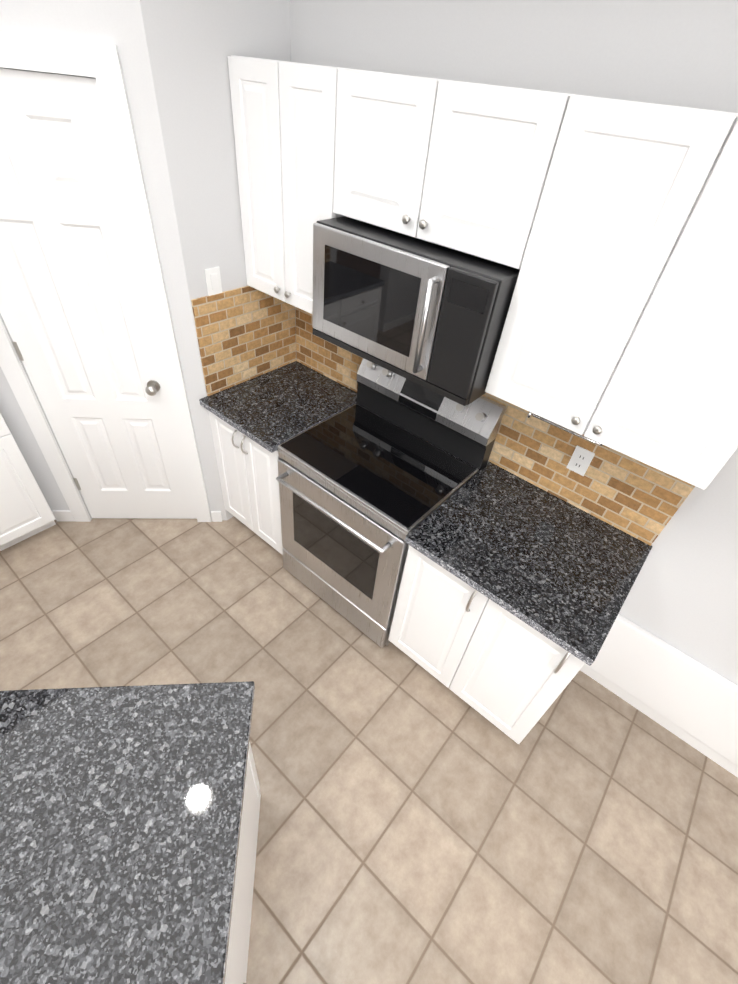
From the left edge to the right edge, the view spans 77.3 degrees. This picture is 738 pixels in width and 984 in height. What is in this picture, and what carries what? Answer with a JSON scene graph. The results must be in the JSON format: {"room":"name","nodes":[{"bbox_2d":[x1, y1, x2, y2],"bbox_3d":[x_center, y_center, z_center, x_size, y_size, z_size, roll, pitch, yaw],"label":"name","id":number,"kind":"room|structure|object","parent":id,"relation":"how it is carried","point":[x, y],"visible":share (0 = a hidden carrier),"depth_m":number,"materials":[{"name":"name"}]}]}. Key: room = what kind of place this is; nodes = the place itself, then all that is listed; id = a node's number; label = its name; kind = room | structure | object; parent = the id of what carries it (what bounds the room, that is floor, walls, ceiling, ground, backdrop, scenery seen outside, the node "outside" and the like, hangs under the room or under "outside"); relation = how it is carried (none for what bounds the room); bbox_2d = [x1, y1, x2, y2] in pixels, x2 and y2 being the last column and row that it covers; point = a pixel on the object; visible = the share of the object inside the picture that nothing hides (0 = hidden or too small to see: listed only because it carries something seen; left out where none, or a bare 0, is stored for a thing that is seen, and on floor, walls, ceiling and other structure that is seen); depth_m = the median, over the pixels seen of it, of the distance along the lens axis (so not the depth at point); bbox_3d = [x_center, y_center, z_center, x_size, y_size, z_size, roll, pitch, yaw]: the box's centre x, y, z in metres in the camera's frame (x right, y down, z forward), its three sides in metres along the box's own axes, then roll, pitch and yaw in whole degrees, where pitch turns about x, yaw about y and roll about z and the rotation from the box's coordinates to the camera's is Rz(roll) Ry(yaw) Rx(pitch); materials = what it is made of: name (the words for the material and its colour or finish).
{"room":"kitchen","nodes":[
{"label":"kitchen","id":0,"kind":"room"},
{"bbox_2d":[0,517,737,983],"bbox_3d":[-5.148,1.394,1.131,15.520,0.060,10.319,33,48,26],"label":"floor","id":1,"kind":"structure","parent":0,"point":[418,825],"depth_m":1.97,"materials":[{"name":"tile"}]},
{"bbox_2d":[0,413,55,550],"bbox_3d":[-2.377,0.007,2.298,0.663,0.915,1.055,33,48,26],"label":"base cabinet","id":2,"kind":"object","parent":1,"relation":"on","point":[25,511],"visible":1,"depth_m":2.50,"materials":[{"name":"white wood"}]},
{"bbox_2d":[0,681,260,983],"bbox_3d":[-1.066,1.094,1.268,1.470,0.915,0.688,1,42,-7],"label":"kitchen island","id":3,"kind":"object","parent":1,"relation":"on","point":[129,819],"visible":1,"depth_m":1.04,"materials":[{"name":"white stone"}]},
{"bbox_2d":[209,413,282,554],"bbox_3d":[-0.467,-0.152,2.751,0.551,0.880,0.631,33,48,26],"label":"base cabinet","id":4,"kind":"object","parent":1,"relation":"on","point":[248,474],"depth_m":2.51,"materials":[{"name":"white wood"}]},
{"bbox_2d":[199,361,356,452],"bbox_3d":[-0.439,-0.481,2.434,0.551,0.036,0.669,33,48,26],"label":"countertop","id":5,"kind":"structure","parent":4,"relation":"on","point":[271,408],"depth_m":2.37,"materials":[{"name":"grey stone"}]},
{"bbox_2d":[276,358,505,647],"bbox_3d":[0.018,0.066,2.323,0.758,1.215,0.694,33,48,26],"label":"range","id":6,"kind":"object","parent":1,"relation":"on","point":[378,471],"visible":0.9,"depth_m":2.13,"materials":[{"name":"silver metal"}]},
{"bbox_2d":[388,475,482,684],"bbox_3d":[0.465,0.443,2.217,0.369,0.880,0.631,33,48,26],"label":"base cabinet","id":7,"kind":"object","parent":1,"relation":"on","point":[434,612],"depth_m":1.97,"materials":[{"name":"white wood"}]},
{"bbox_2d":[445,597,583,743],"bbox_3d":[0.745,0.621,2.056,0.368,0.880,0.631,33,48,26],"label":"base cabinet","id":8,"kind":"object","parent":1,"relation":"on","point":[511,675],"depth_m":1.81,"materials":[{"name":"white wood"}]},
{"bbox_2d":[405,462,651,665],"bbox_3d":[0.635,0.205,1.817,0.745,0.036,0.669,33,48,26],"label":"countertop","id":9,"kind":"structure","parent":8,"relation":"on","point":[559,569],"depth_m":1.75,"materials":[{"name":"grey stone"}]},
{"bbox_2d":[0,0,737,684],"bbox_3d":[-5.021,0.326,0.165,15.520,2.830,10.319,33,48,26],"label":"wall","id":10,"kind":"structure","parent":0,"point":[682,594],"depth_m":1.63,"materials":[{"name":"paint"}]},
{"bbox_2d":[0,68,196,518],"bbox_3d":[-1.319,-0.618,2.224,0.487,2.108,0.479,33,48,26],"label":"pantry door","id":11,"kind":"structure","parent":10,"relation":"in","point":[74,312],"depth_m":2.02,"materials":[{"name":"white wood"}]},
{"bbox_2d":[0,32,211,521],"bbox_3d":[-1.315,-0.631,2.176,0.587,2.203,0.587,33,48,26],"label":"door frame","id":12,"kind":"structure","parent":10,"relation":"attached to","point":[100,63],"depth_m":1.84,"materials":[{"name":"white wood"}]},
{"bbox_2d":[205,266,221,295],"bbox_3d":[-0.700,-0.949,2.083,0.008,0.115,0.075,33,48,26],"label":"light switch","id":13,"kind":"object","parent":10,"relation":"attached to","point":[213,281],"visible":1,"depth_m":2.08,"materials":[{"name":"white plastic"}]},
{"bbox_2d":[228,55,335,313],"bbox_3d":[-0.245,-1.236,1.932,0.551,0.815,0.315,33,48,26],"label":"upper cabinet","id":14,"kind":"object","parent":10,"relation":"attached to","point":[284,112],"depth_m":1.75,"materials":[{"name":"white wood"}]},
{"bbox_2d":[191,286,694,545],"bbox_3d":[-1.098,0.551,0.810,4.429,0.493,4.448,33,48,26],"label":"tile backsplash","id":15,"kind":"structure","parent":10,"relation":"attached to","point":[245,333],"depth_m":2.06,"materials":[{"name":"tile"}]},
{"bbox_2d":[566,445,594,475],"bbox_3d":[0.851,-0.125,1.861,0.075,0.115,0.008,33,48,26],"label":"outlet","id":16,"kind":"object","parent":15,"relation":"attached to","point":[580,460],"visible":1,"depth_m":1.86,"materials":[{"name":"white plastic"}]},
{"bbox_2d":[332,67,571,278],"bbox_3d":[0.274,-1.069,1.507,0.768,0.403,0.315,33,48,26],"label":"upper cabinet","id":17,"kind":"object","parent":10,"relation":"attached to","point":[461,166],"depth_m":1.37,"materials":[{"name":"white wood"}]},
{"bbox_2d":[312,216,519,405],"bbox_3d":[0.184,-0.718,1.742,0.758,0.420,0.449,33,48,26],"label":"over-the-range microwave","id":18,"kind":"object","parent":17,"relation":"attached to","point":[429,315],"visible":0.92,"depth_m":1.57,"materials":[{"name":"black metal"}]},
{"bbox_2d":[485,94,737,489],"bbox_3d":[0.827,-0.553,1.318,0.737,0.815,0.315,33,48,26],"label":"upper cabinet","id":19,"kind":"object","parent":10,"relation":"attached to","point":[608,227],"depth_m":1.22,"materials":[{"name":"white wood"}]},
{"bbox_2d":[580,664,737,776],"bbox_3d":[2.476,1.768,1.610,3.720,0.085,0.013,33,48,26],"label":"baseboard","id":20,"kind":"structure","parent":10,"relation":"attached to","point":[636,703],"depth_m":2.22,"materials":[{"name":"white wood"}]},
{"bbox_2d":[585,614,737,765],"bbox_3d":[1.401,0.895,2.066,0.835,0.402,0.031,33,48,26],"label":"trim","id":21,"kind":"structure","parent":10,"relation":"attached to","point":[691,696],"depth_m":2.06,"materials":[{"name":"white"}]}
]}

